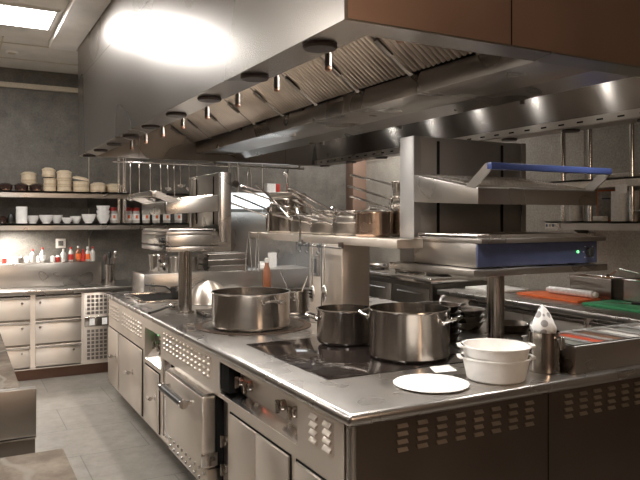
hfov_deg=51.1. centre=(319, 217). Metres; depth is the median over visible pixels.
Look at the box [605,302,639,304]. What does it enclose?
knife
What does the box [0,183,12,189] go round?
casserole
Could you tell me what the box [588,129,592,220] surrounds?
pole
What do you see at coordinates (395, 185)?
saucepan
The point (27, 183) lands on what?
steamer
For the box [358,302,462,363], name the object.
stock pot
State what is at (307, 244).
hook
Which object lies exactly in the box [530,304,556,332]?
folded cloth
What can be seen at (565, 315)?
countertop
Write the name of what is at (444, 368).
paper slip
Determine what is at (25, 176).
steamer
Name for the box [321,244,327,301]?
serving spoon
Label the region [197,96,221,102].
round vent
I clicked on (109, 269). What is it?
utensil holder
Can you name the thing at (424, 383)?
dinner plate
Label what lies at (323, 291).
bowl
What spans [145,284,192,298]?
frying pan
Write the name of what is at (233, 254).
tray
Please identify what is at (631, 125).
pole
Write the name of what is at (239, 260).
tray
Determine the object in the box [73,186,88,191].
steamer
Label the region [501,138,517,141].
round vent
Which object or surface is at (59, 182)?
steamer
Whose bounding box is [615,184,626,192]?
card
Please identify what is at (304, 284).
whisk
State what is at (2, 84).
trim
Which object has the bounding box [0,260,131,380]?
cabinet
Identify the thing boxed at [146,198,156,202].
bowl
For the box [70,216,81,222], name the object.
bowl
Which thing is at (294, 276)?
raised ledge
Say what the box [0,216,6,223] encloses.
jar
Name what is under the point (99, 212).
bowl
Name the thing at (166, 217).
sauce jar
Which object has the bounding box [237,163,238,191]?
pole
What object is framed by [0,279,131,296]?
countertop
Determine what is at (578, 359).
station
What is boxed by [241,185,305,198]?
saucepan
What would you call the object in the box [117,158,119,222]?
upright pole
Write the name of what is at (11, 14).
recessed light
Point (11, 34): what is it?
ceiling
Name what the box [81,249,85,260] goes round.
condiment bottle
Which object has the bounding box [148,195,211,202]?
grille
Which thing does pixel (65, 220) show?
bowl
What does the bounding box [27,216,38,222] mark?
bowl
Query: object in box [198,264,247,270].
tray
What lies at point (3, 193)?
wall shelf
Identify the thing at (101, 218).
bowl
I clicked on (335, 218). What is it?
saucepan
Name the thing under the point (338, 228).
saucepan
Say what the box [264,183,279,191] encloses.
box
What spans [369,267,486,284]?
countertop
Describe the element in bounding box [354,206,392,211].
cover
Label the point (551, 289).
roll
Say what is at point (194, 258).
steel container
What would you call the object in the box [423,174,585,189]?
grille
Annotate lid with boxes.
[72,176,88,180]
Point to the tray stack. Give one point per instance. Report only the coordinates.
(613, 175)
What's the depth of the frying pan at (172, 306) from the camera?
4.68 m
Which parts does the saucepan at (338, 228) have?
handle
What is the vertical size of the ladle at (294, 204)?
0.258 m
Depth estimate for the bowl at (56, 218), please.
6.92 m
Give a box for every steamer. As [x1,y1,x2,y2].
[21,172,36,181]
[22,182,36,190]
[41,167,55,177]
[42,185,55,190]
[43,178,55,185]
[57,170,71,179]
[57,180,71,185]
[57,186,71,191]
[73,181,88,185]
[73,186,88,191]
[90,182,105,191]
[106,183,120,191]
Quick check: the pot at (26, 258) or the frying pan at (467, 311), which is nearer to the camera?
the frying pan at (467, 311)
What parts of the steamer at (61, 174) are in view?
lid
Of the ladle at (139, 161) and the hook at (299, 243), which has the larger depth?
the ladle at (139, 161)
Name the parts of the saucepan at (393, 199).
handle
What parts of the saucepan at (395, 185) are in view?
handle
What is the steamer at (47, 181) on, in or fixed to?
on the steamer at (45, 187)
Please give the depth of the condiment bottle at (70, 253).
6.92 m
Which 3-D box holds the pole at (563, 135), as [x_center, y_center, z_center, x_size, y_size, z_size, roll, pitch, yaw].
[2.017,-0.762,5.555,0.037,1.574,0.077,0,0,25]
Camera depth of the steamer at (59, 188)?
6.86 m
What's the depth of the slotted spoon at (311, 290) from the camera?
4.08 m
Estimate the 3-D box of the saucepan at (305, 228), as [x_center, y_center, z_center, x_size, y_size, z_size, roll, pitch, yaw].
[-0.193,-0.058,4.611,0.526,0.337,0.270,0,0,-20]
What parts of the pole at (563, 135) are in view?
backing post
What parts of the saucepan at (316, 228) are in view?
handle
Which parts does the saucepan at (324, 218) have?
handle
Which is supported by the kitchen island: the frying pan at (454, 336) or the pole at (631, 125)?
the frying pan at (454, 336)
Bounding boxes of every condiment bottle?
[30,249,35,262]
[40,247,44,261]
[61,248,65,261]
[68,247,73,260]
[75,246,80,260]
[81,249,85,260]
[85,247,89,260]
[90,246,94,260]
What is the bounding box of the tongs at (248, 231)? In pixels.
[245,231,252,272]
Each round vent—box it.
[94,149,107,151]
[107,143,121,145]
[122,135,138,138]
[141,125,159,128]
[165,112,186,117]
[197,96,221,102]
[240,73,268,81]
[302,40,336,52]
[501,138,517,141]
[561,129,579,132]
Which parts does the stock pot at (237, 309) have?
handle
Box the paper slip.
[430,365,456,372]
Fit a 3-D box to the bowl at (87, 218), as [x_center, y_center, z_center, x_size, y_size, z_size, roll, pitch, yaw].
[-2.411,0.007,6.972,0.144,0.095,0.144,0,0,-28]
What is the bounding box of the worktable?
[0,334,36,457]
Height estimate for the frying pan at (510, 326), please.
0.063 m
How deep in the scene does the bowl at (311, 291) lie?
4.07 m
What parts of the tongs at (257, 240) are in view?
arm, arm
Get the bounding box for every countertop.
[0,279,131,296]
[0,449,76,479]
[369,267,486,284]
[437,285,639,330]
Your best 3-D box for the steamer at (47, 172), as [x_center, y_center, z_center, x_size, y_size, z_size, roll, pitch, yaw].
[-2.779,-0.463,6.850,0.134,0.107,0.135,0,0,-11]
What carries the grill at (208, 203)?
on the kitchen island
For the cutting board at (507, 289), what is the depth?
6.00 m
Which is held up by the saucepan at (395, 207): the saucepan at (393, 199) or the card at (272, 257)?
the saucepan at (393, 199)
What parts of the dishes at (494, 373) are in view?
plastic tub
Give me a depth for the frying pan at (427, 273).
6.56 m
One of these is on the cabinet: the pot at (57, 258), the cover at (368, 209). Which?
the pot at (57, 258)
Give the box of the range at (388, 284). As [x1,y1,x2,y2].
[369,267,486,301]
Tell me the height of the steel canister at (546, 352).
0.170 m
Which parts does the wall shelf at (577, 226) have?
socket strip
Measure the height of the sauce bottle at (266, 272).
0.300 m
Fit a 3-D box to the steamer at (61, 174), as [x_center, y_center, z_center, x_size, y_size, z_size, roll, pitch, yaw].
[-2.644,-0.444,6.915,0.148,0.107,0.148,0,0,-26]
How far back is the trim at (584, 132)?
5.71 m
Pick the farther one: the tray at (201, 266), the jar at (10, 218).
the jar at (10, 218)
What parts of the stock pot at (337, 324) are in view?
handle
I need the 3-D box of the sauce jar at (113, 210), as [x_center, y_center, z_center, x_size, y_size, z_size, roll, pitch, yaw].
[-2.214,-0.030,7.169,0.082,0.170,0.084,0,0,-28]
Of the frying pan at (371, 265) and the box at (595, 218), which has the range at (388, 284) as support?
the frying pan at (371, 265)
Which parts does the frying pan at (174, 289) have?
handle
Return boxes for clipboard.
[597,190,614,220]
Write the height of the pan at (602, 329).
0.092 m
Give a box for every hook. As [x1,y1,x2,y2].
[297,242,302,252]
[305,242,309,253]
[316,243,321,254]
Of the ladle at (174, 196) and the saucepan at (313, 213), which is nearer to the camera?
the saucepan at (313, 213)
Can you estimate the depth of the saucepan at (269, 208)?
4.84 m
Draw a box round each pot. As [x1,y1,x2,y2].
[13,256,17,262]
[24,256,28,262]
[50,255,54,261]
[55,255,59,261]
[211,287,290,331]
[289,289,308,314]
[305,304,368,345]
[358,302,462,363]
[395,261,420,272]
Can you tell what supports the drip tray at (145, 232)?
on the grill at (208, 203)
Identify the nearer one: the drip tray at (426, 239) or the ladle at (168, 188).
the drip tray at (426, 239)
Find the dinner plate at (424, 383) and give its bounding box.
[393,374,469,392]
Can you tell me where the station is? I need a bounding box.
[521,322,639,373]
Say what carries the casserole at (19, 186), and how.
on the wall shelf at (3, 193)
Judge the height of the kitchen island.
0.935 m
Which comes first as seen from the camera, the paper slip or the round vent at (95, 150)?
the paper slip
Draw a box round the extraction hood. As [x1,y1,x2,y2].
[78,0,639,169]
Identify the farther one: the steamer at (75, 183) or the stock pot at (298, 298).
the steamer at (75, 183)
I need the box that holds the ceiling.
[0,0,77,73]
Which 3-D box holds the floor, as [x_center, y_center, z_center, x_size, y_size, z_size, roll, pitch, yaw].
[0.032,1.580,3.200,6.300,0.060,9.600,0,0,-28]
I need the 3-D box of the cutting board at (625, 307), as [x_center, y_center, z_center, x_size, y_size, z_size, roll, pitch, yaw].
[2.253,0.641,4.822,0.350,0.018,0.620,0,0,-28]
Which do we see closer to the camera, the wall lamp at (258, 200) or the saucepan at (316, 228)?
the saucepan at (316, 228)
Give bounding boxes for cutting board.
[465,285,528,292]
[517,290,600,302]
[583,300,639,312]
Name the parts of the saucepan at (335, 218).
handle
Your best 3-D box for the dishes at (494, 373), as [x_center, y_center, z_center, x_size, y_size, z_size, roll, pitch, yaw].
[0.712,0.581,2.711,0.278,0.138,0.278,0,0,-41]
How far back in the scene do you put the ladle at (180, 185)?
6.19 m
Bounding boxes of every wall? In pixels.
[0,67,345,280]
[366,122,639,289]
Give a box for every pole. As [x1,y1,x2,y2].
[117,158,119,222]
[122,158,126,222]
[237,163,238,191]
[561,133,565,220]
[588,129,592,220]
[629,123,633,220]
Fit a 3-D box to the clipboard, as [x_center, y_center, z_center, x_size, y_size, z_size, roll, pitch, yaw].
[2.284,-0.100,5.350,0.013,0.250,0.160,0,0,-28]
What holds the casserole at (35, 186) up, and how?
on the wall shelf at (3, 193)
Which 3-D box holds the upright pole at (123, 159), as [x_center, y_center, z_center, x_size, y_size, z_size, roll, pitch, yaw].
[-2.083,-0.747,7.116,0.054,1.604,0.054,0,0,-28]
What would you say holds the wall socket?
attached to the wall at (39, 128)
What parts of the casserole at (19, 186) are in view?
lid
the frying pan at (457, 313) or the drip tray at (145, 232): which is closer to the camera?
the frying pan at (457, 313)
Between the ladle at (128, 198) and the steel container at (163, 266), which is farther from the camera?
the ladle at (128, 198)
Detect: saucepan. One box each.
[231,202,307,232]
[232,195,306,211]
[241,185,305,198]
[242,189,304,205]
[255,184,311,233]
[270,202,333,221]
[272,214,332,234]
[288,188,355,215]
[292,193,334,215]
[292,200,354,221]
[297,214,355,235]
[331,207,391,236]
[347,185,399,202]
[349,195,399,236]
[350,174,399,195]
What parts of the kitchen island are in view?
door, handle, door, handle, door, griddle plate, control panel, drawer, knob, knob, knob, door, knob, solid plate, control panel, door, knob, knob, door, corner post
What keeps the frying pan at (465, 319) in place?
on the frying pan at (464, 326)
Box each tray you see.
[142,230,217,234]
[196,308,211,316]
[198,251,247,258]
[198,258,247,264]
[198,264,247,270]
[415,236,604,243]
[608,174,639,177]
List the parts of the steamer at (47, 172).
lid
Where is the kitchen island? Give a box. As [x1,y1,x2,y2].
[105,287,639,479]
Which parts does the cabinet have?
drawer, handle, drawer, handle, handle, drawer, drawer, drawer, drawer, handle, handle, handle, rail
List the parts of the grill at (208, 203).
handle arm, control panel, handle arm, post, plate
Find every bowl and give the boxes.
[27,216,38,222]
[39,215,53,222]
[52,215,62,222]
[62,218,72,222]
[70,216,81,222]
[81,214,95,222]
[96,206,109,209]
[96,210,109,214]
[96,215,109,222]
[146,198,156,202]
[309,285,314,301]
[321,285,326,301]
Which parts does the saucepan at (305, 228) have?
handle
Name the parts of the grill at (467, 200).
handle arm, post, plate, control panel, knob, handle arm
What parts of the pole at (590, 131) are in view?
backing post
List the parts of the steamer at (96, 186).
lid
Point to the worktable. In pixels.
(17, 403)
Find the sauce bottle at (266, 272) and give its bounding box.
[263,258,270,286]
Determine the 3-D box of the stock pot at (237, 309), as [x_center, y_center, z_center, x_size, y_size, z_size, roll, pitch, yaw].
[-0.411,0.539,3.990,0.475,0.208,0.488,0,0,7]
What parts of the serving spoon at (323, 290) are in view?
handle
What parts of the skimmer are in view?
blade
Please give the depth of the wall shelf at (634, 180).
5.09 m
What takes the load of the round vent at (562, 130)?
attached to the extraction hood
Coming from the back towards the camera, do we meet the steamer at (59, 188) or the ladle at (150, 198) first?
the steamer at (59, 188)
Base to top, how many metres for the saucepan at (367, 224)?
0.176 m
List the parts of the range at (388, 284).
handle, door, handle, door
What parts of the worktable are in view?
fascia trim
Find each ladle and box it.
[127,160,133,200]
[138,161,139,192]
[146,161,156,202]
[165,162,172,190]
[171,162,178,198]
[177,162,184,187]
[293,203,301,241]
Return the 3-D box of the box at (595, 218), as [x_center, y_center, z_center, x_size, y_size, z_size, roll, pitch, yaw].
[2.201,0.005,5.254,0.070,0.040,0.090,0,0,-28]
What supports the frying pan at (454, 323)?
on the frying pan at (454, 329)
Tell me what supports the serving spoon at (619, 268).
on the container at (631, 285)
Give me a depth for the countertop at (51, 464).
1.74 m
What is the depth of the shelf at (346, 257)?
3.94 m
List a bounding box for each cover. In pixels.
[192,281,222,305]
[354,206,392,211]
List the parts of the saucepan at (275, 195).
handle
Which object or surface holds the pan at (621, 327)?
in the station
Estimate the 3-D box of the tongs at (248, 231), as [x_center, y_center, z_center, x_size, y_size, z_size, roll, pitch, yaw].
[-0.529,0.256,5.057,0.030,0.311,0.144,0,0,-28]
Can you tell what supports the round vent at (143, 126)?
attached to the extraction hood
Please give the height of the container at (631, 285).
0.187 m
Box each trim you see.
[0,36,77,65]
[0,81,77,92]
[49,0,111,50]
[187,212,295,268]
[346,161,365,209]
[370,124,639,273]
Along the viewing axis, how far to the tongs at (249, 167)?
6.53 m
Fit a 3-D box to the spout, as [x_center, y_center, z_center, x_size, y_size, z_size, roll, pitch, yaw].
[-0.411,-0.434,8.190,0.100,0.269,0.068,0,0,-28]
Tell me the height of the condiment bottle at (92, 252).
0.150 m
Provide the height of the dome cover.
0.172 m
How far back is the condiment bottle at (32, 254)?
6.75 m
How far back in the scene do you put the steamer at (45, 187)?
6.79 m
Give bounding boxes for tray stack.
[608,172,639,177]
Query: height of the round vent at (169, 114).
0.016 m
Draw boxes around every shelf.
[0,190,188,207]
[0,223,188,237]
[249,232,422,322]
[545,221,639,232]
[549,176,639,187]
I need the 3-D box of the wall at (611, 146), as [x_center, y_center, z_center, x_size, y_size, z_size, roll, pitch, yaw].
[2.855,-0.050,4.727,0.120,3.200,9.600,0,0,-28]
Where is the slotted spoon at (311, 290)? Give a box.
[309,243,315,301]
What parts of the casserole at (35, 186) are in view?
lid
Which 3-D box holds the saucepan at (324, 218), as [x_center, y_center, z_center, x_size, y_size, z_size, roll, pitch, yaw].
[-0.068,-0.017,4.404,0.518,0.174,0.252,0,0,2]
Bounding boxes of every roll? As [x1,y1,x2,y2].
[546,286,598,298]
[569,205,583,220]
[611,191,639,220]
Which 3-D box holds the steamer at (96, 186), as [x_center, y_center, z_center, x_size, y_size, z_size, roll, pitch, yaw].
[-2.343,-0.324,7.066,0.164,0.107,0.164,0,0,-40]
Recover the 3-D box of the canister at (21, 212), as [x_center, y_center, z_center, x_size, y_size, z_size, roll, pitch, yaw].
[-2.974,-0.030,6.668,0.108,0.170,0.108,0,0,-28]
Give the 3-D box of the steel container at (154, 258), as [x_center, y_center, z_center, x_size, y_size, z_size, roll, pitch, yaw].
[-1.422,0.391,5.847,0.166,0.158,0.166,0,0,-28]
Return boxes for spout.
[282,172,287,191]
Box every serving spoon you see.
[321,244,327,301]
[619,268,639,273]
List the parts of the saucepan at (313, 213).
handle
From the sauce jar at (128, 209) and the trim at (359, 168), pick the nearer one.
the sauce jar at (128, 209)
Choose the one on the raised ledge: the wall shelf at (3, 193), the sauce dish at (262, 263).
the sauce dish at (262, 263)
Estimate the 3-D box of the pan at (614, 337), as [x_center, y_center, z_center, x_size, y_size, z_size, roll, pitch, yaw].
[1.285,0.579,3.076,0.122,0.092,0.265,0,0,-28]
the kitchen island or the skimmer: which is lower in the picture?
the kitchen island
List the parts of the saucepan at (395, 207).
handle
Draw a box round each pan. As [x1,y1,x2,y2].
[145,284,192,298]
[148,303,177,313]
[369,263,388,268]
[415,295,460,313]
[425,272,446,275]
[450,303,465,316]
[450,320,459,327]
[450,323,460,334]
[450,330,460,340]
[458,306,484,316]
[458,314,484,322]
[458,319,484,329]
[504,319,531,332]
[560,331,612,343]
[560,336,592,345]
[569,329,632,340]
[587,327,639,338]
[605,325,639,332]
[622,323,639,327]
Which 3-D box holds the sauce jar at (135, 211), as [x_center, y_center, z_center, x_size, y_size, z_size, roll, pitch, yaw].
[-2.005,-0.030,7.282,0.082,0.170,0.084,0,0,-28]
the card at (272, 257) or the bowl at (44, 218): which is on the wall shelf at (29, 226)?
the bowl at (44, 218)
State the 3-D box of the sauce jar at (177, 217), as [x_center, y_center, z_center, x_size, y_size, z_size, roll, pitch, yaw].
[-1.591,-0.030,7.505,0.082,0.170,0.084,0,0,-28]
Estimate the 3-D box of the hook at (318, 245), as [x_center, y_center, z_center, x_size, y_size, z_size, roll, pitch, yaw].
[-0.007,0.187,4.033,0.035,0.070,0.032,0,0,9]
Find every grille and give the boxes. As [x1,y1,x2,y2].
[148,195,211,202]
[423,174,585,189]
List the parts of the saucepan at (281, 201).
handle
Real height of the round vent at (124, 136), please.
0.016 m
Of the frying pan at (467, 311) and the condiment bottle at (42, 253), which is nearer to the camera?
the frying pan at (467, 311)
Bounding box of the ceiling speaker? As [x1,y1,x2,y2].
[5,50,18,54]
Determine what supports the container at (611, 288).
on the countertop at (565, 315)
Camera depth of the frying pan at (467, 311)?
3.88 m
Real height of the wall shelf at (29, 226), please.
0.164 m
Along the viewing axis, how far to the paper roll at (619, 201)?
5.05 m
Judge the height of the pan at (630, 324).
0.092 m
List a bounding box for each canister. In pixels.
[16,206,27,223]
[527,329,565,373]
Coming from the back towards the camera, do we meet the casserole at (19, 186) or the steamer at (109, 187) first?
the steamer at (109, 187)
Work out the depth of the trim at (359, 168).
8.72 m
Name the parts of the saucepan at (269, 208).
handle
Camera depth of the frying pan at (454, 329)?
3.51 m
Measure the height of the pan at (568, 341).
0.092 m
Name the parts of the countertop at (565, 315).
panel, handle, drawer, handle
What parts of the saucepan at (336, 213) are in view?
handle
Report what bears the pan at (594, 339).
in the station
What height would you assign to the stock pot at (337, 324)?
0.178 m
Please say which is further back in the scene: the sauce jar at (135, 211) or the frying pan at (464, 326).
the sauce jar at (135, 211)
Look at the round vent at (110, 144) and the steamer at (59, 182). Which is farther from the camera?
the steamer at (59, 182)
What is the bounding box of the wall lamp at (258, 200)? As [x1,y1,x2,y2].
[231,192,268,208]
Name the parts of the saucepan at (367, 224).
handle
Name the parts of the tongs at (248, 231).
arm, arm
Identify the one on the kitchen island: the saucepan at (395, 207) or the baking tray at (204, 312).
the baking tray at (204, 312)
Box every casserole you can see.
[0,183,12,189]
[14,183,28,190]
[29,183,42,190]
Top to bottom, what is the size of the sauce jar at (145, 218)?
0.170 m
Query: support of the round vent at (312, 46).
attached to the extraction hood
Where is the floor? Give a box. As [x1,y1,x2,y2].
[18,372,196,479]
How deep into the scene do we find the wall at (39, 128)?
7.20 m
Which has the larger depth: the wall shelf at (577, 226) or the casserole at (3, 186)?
the casserole at (3, 186)
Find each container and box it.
[148,253,166,271]
[159,262,169,272]
[167,256,177,271]
[192,256,198,270]
[568,274,626,299]
[622,277,639,301]
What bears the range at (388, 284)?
on the floor
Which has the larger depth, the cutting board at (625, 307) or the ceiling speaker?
the ceiling speaker
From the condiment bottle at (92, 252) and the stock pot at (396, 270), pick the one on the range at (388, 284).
the stock pot at (396, 270)
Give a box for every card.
[268,252,276,266]
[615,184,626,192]
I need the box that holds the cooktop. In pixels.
[246,337,462,379]
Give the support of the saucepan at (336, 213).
on the saucepan at (335, 218)
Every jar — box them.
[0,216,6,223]
[7,213,14,223]
[109,207,116,222]
[126,207,131,222]
[132,207,139,222]
[142,215,149,222]
[152,214,159,222]
[163,214,169,222]
[174,213,181,222]
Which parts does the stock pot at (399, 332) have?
handle, handle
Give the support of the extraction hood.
hanging from the ceiling
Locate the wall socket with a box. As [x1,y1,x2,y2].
[56,239,65,247]
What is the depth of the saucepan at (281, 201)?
4.80 m
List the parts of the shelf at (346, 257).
slot plate, hook rail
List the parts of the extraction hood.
panel, utensil rail, panel, filter handle, filter handle, filter frame, filter handle, filter frame, filter handle, filter frame, sloping panel, filter handle, filter frame, panel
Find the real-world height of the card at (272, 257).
0.140 m
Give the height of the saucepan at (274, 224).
0.231 m
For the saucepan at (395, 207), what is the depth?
3.89 m
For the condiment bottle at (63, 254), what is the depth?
6.89 m
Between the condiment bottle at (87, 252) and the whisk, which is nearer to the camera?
the whisk
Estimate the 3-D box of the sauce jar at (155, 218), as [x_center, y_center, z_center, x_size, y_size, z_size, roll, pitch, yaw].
[-1.811,-0.030,7.386,0.082,0.170,0.084,0,0,-28]
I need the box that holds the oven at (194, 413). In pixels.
[158,360,227,479]
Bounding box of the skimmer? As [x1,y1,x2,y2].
[232,167,238,186]
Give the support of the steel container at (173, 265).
on the raised ledge
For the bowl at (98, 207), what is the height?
0.085 m
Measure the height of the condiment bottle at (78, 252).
0.160 m
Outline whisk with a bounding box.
[301,276,308,290]
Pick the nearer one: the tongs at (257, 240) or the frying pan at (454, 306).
the frying pan at (454, 306)
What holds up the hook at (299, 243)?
attached to the shelf at (346, 257)
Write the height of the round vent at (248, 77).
0.016 m
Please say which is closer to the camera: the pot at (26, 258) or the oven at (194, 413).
the oven at (194, 413)
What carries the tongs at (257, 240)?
hanging from the shelf at (346, 257)
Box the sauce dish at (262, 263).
[258,261,264,267]
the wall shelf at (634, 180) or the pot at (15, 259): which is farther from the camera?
the pot at (15, 259)
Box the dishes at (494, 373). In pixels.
[457,338,535,384]
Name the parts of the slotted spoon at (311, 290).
handle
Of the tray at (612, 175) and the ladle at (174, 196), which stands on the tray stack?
the tray at (612, 175)
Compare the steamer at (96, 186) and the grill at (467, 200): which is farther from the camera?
the steamer at (96, 186)
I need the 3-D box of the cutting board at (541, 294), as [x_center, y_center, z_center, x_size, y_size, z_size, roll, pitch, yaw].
[1.944,0.641,5.468,0.320,0.018,0.670,0,0,-28]
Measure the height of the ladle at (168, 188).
0.273 m
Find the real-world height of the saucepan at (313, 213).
0.141 m
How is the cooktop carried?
in the kitchen island
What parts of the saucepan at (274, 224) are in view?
handle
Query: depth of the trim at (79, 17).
5.13 m
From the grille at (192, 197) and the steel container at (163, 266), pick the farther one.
the steel container at (163, 266)
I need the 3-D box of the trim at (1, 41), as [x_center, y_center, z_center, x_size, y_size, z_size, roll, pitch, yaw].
[-1.942,-1.547,6.851,6.300,0.006,1.300,0,0,-28]
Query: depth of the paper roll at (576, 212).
5.49 m
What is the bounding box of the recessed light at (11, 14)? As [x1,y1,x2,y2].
[0,1,60,30]
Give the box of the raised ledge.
[132,265,308,292]
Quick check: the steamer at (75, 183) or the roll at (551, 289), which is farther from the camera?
the steamer at (75, 183)
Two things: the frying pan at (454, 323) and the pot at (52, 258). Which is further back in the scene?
the pot at (52, 258)
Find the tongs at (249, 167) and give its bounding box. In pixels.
[246,167,251,193]
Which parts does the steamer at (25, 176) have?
lid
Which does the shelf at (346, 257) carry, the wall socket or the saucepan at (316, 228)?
the saucepan at (316, 228)
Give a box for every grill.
[129,172,230,313]
[389,136,611,338]
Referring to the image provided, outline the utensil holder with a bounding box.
[105,264,114,284]
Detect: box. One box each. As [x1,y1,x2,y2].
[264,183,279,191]
[593,216,607,220]
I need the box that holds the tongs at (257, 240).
[255,232,261,271]

